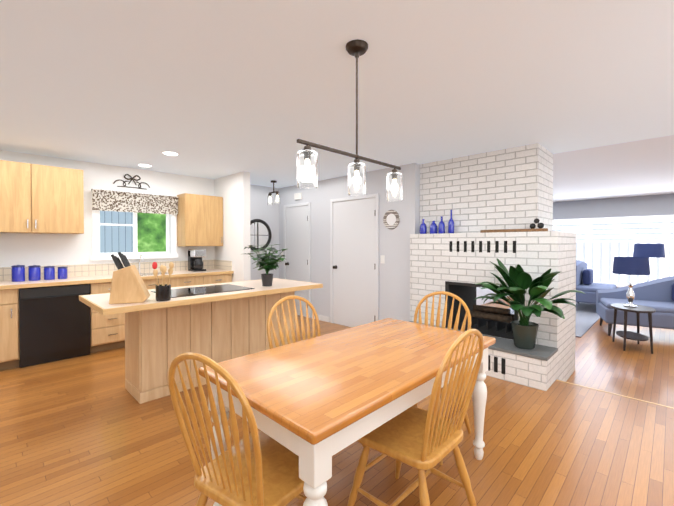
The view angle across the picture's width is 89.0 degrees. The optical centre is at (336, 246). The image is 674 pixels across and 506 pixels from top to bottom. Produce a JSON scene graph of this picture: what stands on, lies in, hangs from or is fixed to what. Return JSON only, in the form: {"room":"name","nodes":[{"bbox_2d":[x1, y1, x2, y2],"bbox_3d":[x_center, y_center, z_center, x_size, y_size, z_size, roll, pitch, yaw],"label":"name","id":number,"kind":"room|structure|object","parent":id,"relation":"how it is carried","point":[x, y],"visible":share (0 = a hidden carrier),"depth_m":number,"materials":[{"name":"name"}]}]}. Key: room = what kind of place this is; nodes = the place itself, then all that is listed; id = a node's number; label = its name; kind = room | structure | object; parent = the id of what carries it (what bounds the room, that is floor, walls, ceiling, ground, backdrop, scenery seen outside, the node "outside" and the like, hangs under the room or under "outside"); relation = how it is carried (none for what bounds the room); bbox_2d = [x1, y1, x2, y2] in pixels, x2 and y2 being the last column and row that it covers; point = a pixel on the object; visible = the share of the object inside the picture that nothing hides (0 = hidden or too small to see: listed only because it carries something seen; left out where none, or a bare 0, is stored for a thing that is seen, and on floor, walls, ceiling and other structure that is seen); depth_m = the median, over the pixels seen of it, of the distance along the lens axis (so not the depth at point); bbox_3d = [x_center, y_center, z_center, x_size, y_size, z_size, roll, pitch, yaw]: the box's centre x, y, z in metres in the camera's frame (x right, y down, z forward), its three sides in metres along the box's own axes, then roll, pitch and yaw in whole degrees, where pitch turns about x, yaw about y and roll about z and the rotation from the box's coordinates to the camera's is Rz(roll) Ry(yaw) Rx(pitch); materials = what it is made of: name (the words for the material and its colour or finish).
{"room":"dining room and kitchen","nodes":[
{"label":"dining room and kitchen","id":0,"kind":"room"},
{"bbox_2d":[0,150,279,279],"bbox_3d":[-3.098,0.164,4.950,0.120,2.860,5.970,1,1,44],"label":"wall","id":1,"kind":"structure","parent":0,"point":[27,249],"depth_m":4.68,"materials":[{"name":"white paint"}]},
{"bbox_2d":[0,160,83,233],"bbox_3d":[-3.640,-0.565,4.069,0.324,0.800,0.989,1,1,44],"label":"upper cabinet","id":2,"kind":"object","parent":1,"relation":"attached to","point":[41,199],"visible":1,"depth_m":4.01,"materials":[{"name":"brown wood"}]},
{"bbox_2d":[113,174,149,189],"bbox_3d":[-2.961,-0.951,4.963,0.032,0.196,0.475,1,1,44],"label":"scroll ornament","id":3,"kind":"object","parent":1,"relation":"attached to","point":[131,179],"visible":1,"depth_m":4.95,"materials":[{"name":"brown metal"}]},
{"bbox_2d":[91,210,177,259],"bbox_3d":[-2.954,-0.287,5.048,0.180,0.920,1.120,1,1,44],"label":"window","id":4,"kind":"structure","parent":1,"relation":"in","point":[97,254],"depth_m":5.06,"materials":[{"name":"white plastic"}]},
{"bbox_2d":[91,189,177,214],"bbox_3d":[-2.885,-0.636,4.976,0.067,0.280,1.110,1,1,44],"label":"valance","id":5,"kind":"object","parent":4,"relation":"attached to","point":[108,200],"visible":1,"depth_m":4.92,"materials":[{"name":"fabric"}]},
{"bbox_2d":[177,193,222,245],"bbox_3d":[-2.194,-0.418,5.530,0.345,0.810,0.615,1,1,44],"label":"upper cabinet","id":6,"kind":"object","parent":1,"relation":"attached to","point":[199,220],"visible":1,"depth_m":5.38,"materials":[{"name":"brown wood"}]},
{"bbox_2d":[250,219,271,250],"bbox_3d":[-1.491,-0.224,6.471,0.035,0.610,0.610,1,1,44],"label":"mirror","id":7,"kind":"object","parent":1,"relation":"attached to","point":[260,232],"visible":0.71,"depth_m":6.50,"materials":[{"name":"black mirror"}]},
{"bbox_2d":[212,171,251,281],"bbox_3d":[-1.715,0.067,5.588,0.940,2.440,0.120,1,1,44],"label":"wall","id":8,"kind":"structure","parent":0,"point":[244,202],"depth_m":5.38,"materials":[{"name":"white paint"}]},
{"bbox_2d":[280,172,367,317],"bbox_3d":[-0.324,0.210,6.137,2.160,2.740,0.150,1,1,44],"label":"wall","id":9,"kind":"structure","parent":0,"point":[334,188],"depth_m":6.00,"materials":[{"name":"white paint"}]},
{"bbox_2d":[284,202,310,317],"bbox_3d":[-0.777,0.234,6.418,0.770,2.085,0.080,1,1,44],"label":"hall door","id":10,"kind":"structure","parent":9,"relation":"in","point":[297,241],"depth_m":6.39,"materials":[{"name":"white paint"}]},
{"bbox_2d":[294,193,301,199],"bbox_3d":[-0.723,-0.943,6.388,0.200,0.120,0.029,1,1,44],"label":"door chime","id":11,"kind":"object","parent":9,"relation":"attached to","point":[297,196],"depth_m":6.38,"materials":[{"name":"white plastic"}]},
{"bbox_2d":[312,313,329,321],"bbox_3d":[-0.289,1.237,6.000,0.460,0.090,0.011,1,1,44],"label":"baseboard","id":12,"kind":"structure","parent":9,"relation":"attached to","point":[323,318],"depth_m":5.92,"materials":[{"name":"white"}]},
{"bbox_2d":[330,193,378,326],"bbox_3d":[0.237,0.246,5.424,1.010,2.085,0.080,1,1,44],"label":"hall door","id":13,"kind":"structure","parent":9,"relation":"in","point":[354,261],"depth_m":5.42,"materials":[{"name":"white paint"}]},
{"bbox_2d":[0,315,673,505],"bbox_3d":[-0.265,1.402,1.912,8.440,0.147,5.820,1,1,44],"label":"floor","id":14,"kind":"structure","parent":0,"point":[88,430],"depth_m":2.25,"materials":[{"name":"brown wood"}]},
{"bbox_2d":[0,286,19,370],"bbox_3d":[-3.833,0.875,3.668,0.635,0.870,0.600,1,1,44],"label":"base cabinet","id":15,"kind":"object","parent":14,"relation":"on","point":[10,296],"depth_m":3.63,"materials":[{"name":"brown wood"}]},
{"bbox_2d":[20,282,91,367],"bbox_3d":[-3.399,0.870,4.110,0.635,0.870,0.639,1,1,44],"label":"dishwasher","id":16,"kind":"object","parent":14,"relation":"on","point":[42,321],"depth_m":3.88,"materials":[{"name":"black metal"}]},
{"bbox_2d":[0,270,231,289],"bbox_3d":[-3.394,0.414,4.107,0.639,0.038,4.346,1,1,44],"label":"countertop","id":17,"kind":"structure","parent":16,"relation":"on","point":[176,273],"depth_m":4.27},
{"bbox_2d":[11,265,24,281],"bbox_3d":[-3.665,0.300,3.945,0.116,0.190,0.116,1,1,44],"label":"canister","id":18,"kind":"object","parent":17,"relation":"on","point":[17,273],"visible":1,"depth_m":3.90,"materials":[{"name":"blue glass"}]},
{"bbox_2d":[28,265,40,280],"bbox_3d":[-3.567,0.304,4.045,0.110,0.180,0.110,1,1,44],"label":"canister","id":19,"kind":"object","parent":17,"relation":"on","point":[34,272],"visible":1,"depth_m":4.00,"materials":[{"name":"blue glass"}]},
{"bbox_2d":[44,266,54,279],"bbox_3d":[-3.472,0.310,4.141,0.104,0.165,0.104,1,1,44],"label":"canister","id":20,"kind":"object","parent":17,"relation":"on","point":[49,272],"visible":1,"depth_m":4.10,"materials":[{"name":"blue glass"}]},
{"bbox_2d":[58,267,67,278],"bbox_3d":[-3.385,0.317,4.231,0.096,0.150,0.096,1,1,44],"label":"canister","id":21,"kind":"object","parent":17,"relation":"on","point":[62,272],"visible":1,"depth_m":4.19,"materials":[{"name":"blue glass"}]},
{"bbox_2d":[188,249,205,271],"bbox_3d":[-2.215,0.209,5.379,0.242,0.339,0.231,1,1,44],"label":"coffee maker","id":22,"kind":"object","parent":17,"relation":"on","point":[195,261],"visible":1,"depth_m":5.33,"materials":[{"name":"black plastic"}]},
{"bbox_2d":[92,282,124,352],"bbox_3d":[-3.021,0.865,4.496,0.635,0.870,0.441,1,1,44],"label":"base cabinet","id":23,"kind":"object","parent":14,"relation":"on","point":[108,331],"depth_m":4.25,"materials":[{"name":"brown wood"}]},
{"bbox_2d":[142,278,171,288],"bbox_3d":[-2.702,0.861,4.821,0.635,0.870,0.470,1,1,44],"label":"base cabinet","id":24,"kind":"object","parent":14,"relation":"on","point":[150,283],"depth_m":4.61,"materials":[{"name":"brown wood"}]},
{"bbox_2d":[172,274,203,286],"bbox_3d":[-2.373,0.857,5.157,0.635,0.870,0.470,1,1,44],"label":"base cabinet","id":25,"kind":"object","parent":14,"relation":"on","point":[185,279],"depth_m":4.94,"materials":[{"name":"brown wood"}]},
{"bbox_2d":[125,290,298,403],"bbox_3d":[-1.228,0.880,3.621,0.442,0.860,1.664,1,1,44],"label":"kitchen island","id":26,"kind":"object","parent":14,"relation":"on","point":[218,322],"depth_m":3.18,"materials":[{"name":"brown wood"}]},
{"bbox_2d":[79,278,322,313],"bbox_3d":[-1.188,0.433,3.374,0.853,0.040,2.022,1,1,44],"label":"island countertop","id":27,"kind":"structure","parent":26,"relation":"on","point":[100,302],"depth_m":2.93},
{"bbox_2d":[109,252,149,303],"bbox_3d":[-1.581,0.228,2.623,0.252,0.386,0.132,0,1,-18],"label":"knife block","id":28,"kind":"object","parent":27,"relation":"on","point":[128,285],"visible":1,"depth_m":2.56,"materials":[{"name":"brown wood"}]},
{"bbox_2d":[152,262,173,300],"bbox_3d":[-1.369,0.268,2.701,0.148,0.304,0.160,1,1,44],"label":"utensil crock","id":29,"kind":"object","parent":27,"relation":"on","point":[163,291],"visible":1,"depth_m":2.66,"materials":[{"name":"black ceramic"}]},
{"bbox_2d":[151,282,254,297],"bbox_3d":[-1.268,0.411,3.277,0.520,0.006,0.780,1,1,44],"label":"cooktop","id":30,"kind":"object","parent":27,"relation":"in","point":[179,292],"depth_m":3.29,"materials":[{"name":"black glass"}]},
{"bbox_2d":[243,244,286,285],"bbox_3d":[-0.749,0.190,3.548,0.440,0.440,0.544,1,1,44],"label":"potted plant","id":31,"kind":"object","parent":27,"relation":"on","point":[266,263],"visible":1,"depth_m":3.55,"materials":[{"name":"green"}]},
{"bbox_2d":[204,274,231,283],"bbox_3d":[-2.041,0.853,5.495,0.635,0.870,0.478,1,1,44],"label":"base cabinet","id":32,"kind":"object","parent":14,"relation":"on","point":[208,278],"depth_m":5.26,"materials":[{"name":"brown wood"}]},
{"bbox_2d":[168,352,306,505],"bbox_3d":[-0.326,0.845,1.363,0.452,0.986,0.532,0,1,32],"label":"dining chair","id":33,"kind":"object","parent":14,"relation":"on","point":[255,467],"visible":0.98,"depth_m":1.24,"materials":[{"name":"brown wood"}]},
{"bbox_2d":[267,295,363,446],"bbox_3d":[-0.141,0.835,2.218,0.532,0.986,0.452,1,1,44],"label":"dining chair","id":34,"kind":"object","parent":14,"relation":"on","point":[287,298],"visible":0.33,"depth_m":2.35,"materials":[{"name":"brown wood"}]},
{"bbox_2d":[198,318,495,505],"bbox_3d":[0.167,0.950,1.897,0.830,0.760,1.530,1,1,44],"label":"dining table","id":35,"kind":"object","parent":14,"relation":"on","point":[317,403],"visible":0.75,"depth_m":1.52,"materials":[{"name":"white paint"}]},
{"bbox_2d":[347,329,483,505],"bbox_3d":[0.378,0.841,1.639,0.532,0.986,0.452,1,1,44],"label":"dining chair","id":36,"kind":"object","parent":14,"relation":"on","point":[421,441],"visible":0.98,"depth_m":1.56,"materials":[{"name":"brown wood"}]},
{"bbox_2d":[414,291,470,464],"bbox_3d":[0.642,0.832,2.418,0.452,0.986,0.532,1,1,41],"label":"dining chair","id":37,"kind":"object","parent":14,"relation":"on","point":[467,314],"visible":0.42,"depth_m":2.54,"materials":[{"name":"brown wood"}]},
{"bbox_2d":[0,0,673,201],"bbox_3d":[2.053,-1.197,4.245,8.440,0.120,12.440,1,1,44],"label":"ceiling","id":38,"kind":"structure","parent":0,"point":[216,89],"depth_m":2.37,"materials":[{"name":"white paint"}]},
{"bbox_2d":[136,164,152,166],"bbox_3d":[-2.691,-1.141,4.807,0.210,0.004,0.210,1,1,44],"label":"recessed light","id":39,"kind":"object","parent":38,"relation":"in","point":[145,165],"visible":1,"depth_m":4.80,"materials":[{"name":"white"}]},
{"bbox_2d":[161,151,179,155],"bbox_3d":[-2.020,-1.134,4.163,0.210,0.004,0.210,1,1,44],"label":"recessed light","id":40,"kind":"object","parent":38,"relation":"in","point":[170,153],"visible":1,"depth_m":4.15,"materials":[{"name":"white"}]},
{"bbox_2d":[267,180,279,204],"bbox_3d":[-1.111,-0.953,6.020,0.314,0.409,0.110,1,1,44],"label":"light","id":41,"kind":"object","parent":38,"relation":"hanging from","point":[270,199],"visible":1,"depth_m":6.01,"materials":[{"name":"glass"}]},
{"bbox_2d":[297,39,402,200],"bbox_3d":[0.110,-0.699,1.898,0.124,0.819,0.840,1,1,44],"label":"light bar","id":42,"kind":"object","parent":38,"relation":"hanging from","point":[307,167],"visible":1,"depth_m":1.86,"materials":[{"name":"clear glass"}]},
{"bbox_2d":[412,163,419,233],"bbox_3d":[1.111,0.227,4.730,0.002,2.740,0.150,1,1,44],"label":"wall","id":43,"kind":"structure","parent":0,"point":[415,167],"depth_m":4.69,"materials":[{"name":"white paint"}]},
{"bbox_2d":[368,168,508,320],"bbox_3d":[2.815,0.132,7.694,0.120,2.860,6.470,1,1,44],"label":"wall","id":44,"kind":"structure","parent":0,"point":[394,275],"depth_m":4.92,"materials":[{"name":"white paint"}]},
{"bbox_2d":[380,255,384,263],"bbox_3d":[0.670,0.183,5.047,0.075,0.120,0.012,1,1,44],"label":"light switch","id":45,"kind":"object","parent":44,"relation":"attached to","point":[382,256],"depth_m":5.03,"materials":[{"name":"white plastic"}]},
{"bbox_2d":[383,210,399,228],"bbox_3d":[0.779,-0.396,4.926,0.280,0.280,0.020,1,1,44],"label":"wall clock","id":46,"kind":"object","parent":44,"relation":"attached to","point":[391,219],"visible":1,"depth_m":4.92,"materials":[{"name":"white"}]},
{"bbox_2d":[482,296,673,407],"bbox_3d":[4.861,1.498,5.498,6.140,0.120,6.765,1,1,44],"label":"floor","id":47,"kind":"structure","parent":0,"point":[604,362],"depth_m":4.28,"materials":[{"name":"brown wood"}]},
{"bbox_2d":[408,143,575,390],"bbox_3d":[1.875,0.158,4.286,1.706,2.589,1.653,1,1,44],"label":"brick fireplace","id":48,"kind":"object","parent":47,"relation":"on","point":[509,188],"visible":0.67,"depth_m":3.97,"materials":[{"name":"white brick"}]},
{"bbox_2d":[420,219,426,233],"bbox_3d":[1.151,-0.272,4.579,0.089,0.200,0.090,1,1,44],"label":"bottle","id":49,"kind":"object","parent":48,"relation":"on","point":[423,228],"visible":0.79,"depth_m":4.55,"materials":[{"name":"blue glass"}]},
{"bbox_2d":[430,221,437,233],"bbox_3d":[1.266,-0.256,4.496,0.098,0.170,0.100,1,1,44],"label":"bottle","id":50,"kind":"object","parent":48,"relation":"on","point":[433,227],"visible":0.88,"depth_m":4.46,"materials":[{"name":"blue glass"}]},
{"bbox_2d":[438,216,444,233],"bbox_3d":[1.337,-0.280,4.383,0.079,0.220,0.080,1,1,44],"label":"bottle","id":51,"kind":"object","parent":48,"relation":"on","point":[441,227],"visible":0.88,"depth_m":4.36,"materials":[{"name":"blue glass"}]},
{"bbox_2d":[448,210,453,232],"bbox_3d":[1.437,-0.319,4.313,0.071,0.300,0.072,1,1,44],"label":"bottle","id":52,"kind":"object","parent":48,"relation":"on","point":[451,225],"visible":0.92,"depth_m":4.29,"materials":[{"name":"blue glass"}]},
{"bbox_2d":[480,228,547,232],"bbox_3d":[1.949,-0.179,3.795,0.700,0.031,0.205,1,1,44],"label":"wood mantel","id":53,"kind":"object","parent":48,"relation":"attached to","point":[517,230],"visible":0.75,"depth_m":3.68,"materials":[{"name":"brown wood"}]},
{"bbox_2d":[530,218,543,228],"bbox_3d":[2.116,-0.248,3.634,0.062,0.110,0.142,0,1,-31],"label":"knot","id":54,"kind":"object","parent":53,"relation":"on","point":[533,225],"visible":1,"depth_m":3.62,"materials":[{"name":"black"}]},
{"bbox_2d":[474,259,584,349],"bbox_3d":[1.744,0.565,3.245,0.959,0.876,0.692,1,1,44],"label":"plant","id":55,"kind":"object","parent":48,"relation":"on","point":[518,280],"visible":1,"depth_m":3.29,"materials":[{"name":"green plant"}]},
{"bbox_2d":[508,302,599,337],"bbox_3d":[4.632,1.409,7.384,1.630,0.011,3.850,1,1,44],"label":"living room rug","id":56,"kind":"object","parent":47,"relation":"on","point":[587,317],"visible":0.21,"depth_m":6.86,"materials":[{"name":"grey carpet"}]},
{"bbox_2d":[576,260,616,303],"bbox_3d":[5.766,0.851,7.771,0.800,1.092,1.300,1,1,44],"label":"settee","id":57,"kind":"object","parent":56,"relation":"on","point":[587,286],"visible":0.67,"depth_m":7.53,"materials":[{"name":"blue upholstery fabric"},{"name":"dark wood"}]},
{"bbox_2d":[610,303,655,353],"bbox_3d":[4.238,1.153,4.931,0.480,0.586,0.660,0,1,24],"label":"side table","id":58,"kind":"object","parent":47,"relation":"on","point":[625,334],"visible":0.9,"depth_m":4.80,"materials":[{"name":"grey wood"}]},
{"bbox_2d":[612,257,649,306],"bbox_3d":[4.245,0.503,4.958,0.420,0.710,0.420,1,1,44],"label":"table lamp","id":59,"kind":"object","parent":58,"relation":"on","point":[630,266],"visible":1,"depth_m":4.84,"materials":[{"name":"blue fabric"}]},
{"bbox_2d":[596,276,673,335],"bbox_3d":[5.201,0.928,5.553,1.500,1.024,0.900,0,1,29],"label":"chaise","id":60,"kind":"object","parent":47,"relation":"on","point":[657,295],"visible":0.94,"depth_m":5.66,"materials":[{"name":"blue fabric"}]},
{"bbox_2d":[633,244,664,280],"bbox_3d":[5.976,0.679,6.583,0.460,1.490,0.460,1,1,44],"label":"floor lamp","id":61,"kind":"object","parent":47,"relation":"on","point":[649,251],"visible":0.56,"depth_m":6.41,"materials":[{"name":"blue fabric"}]},
{"bbox_2d":[553,193,673,287],"bbox_3d":[7.183,0.130,7.857,5.850,2.860,0.120,1,1,44],"label":"wall","id":62,"kind":"structure","parent":0,"point":[662,204],"depth_m":8.23,"materials":[{"name":"white paint"}]},
{"bbox_2d":[553,215,673,286],"bbox_3d":[7.170,0.126,7.801,5.350,1.670,0.080,1,1,44],"label":"window","id":63,"kind":"structure","parent":62,"relation":"in","point":[665,218],"depth_m":8.15,"materials":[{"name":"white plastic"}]},
{"label":"outside","id":64,"kind":"structure","parent":0,"visible":0},
{"bbox_2d":[100,211,165,252],"bbox_3d":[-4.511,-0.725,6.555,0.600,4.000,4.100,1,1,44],"label":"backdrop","id":65,"kind":"structure","parent":64,"point":[151,232],"depth_m":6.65,"materials":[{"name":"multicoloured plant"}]},
{"bbox_2d":[553,219,673,283],"bbox_3d":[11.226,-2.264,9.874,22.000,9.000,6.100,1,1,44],"label":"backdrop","id":66,"kind":"structure","parent":64,"point":[611,240],"depth_m":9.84,"materials":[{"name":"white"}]}
]}

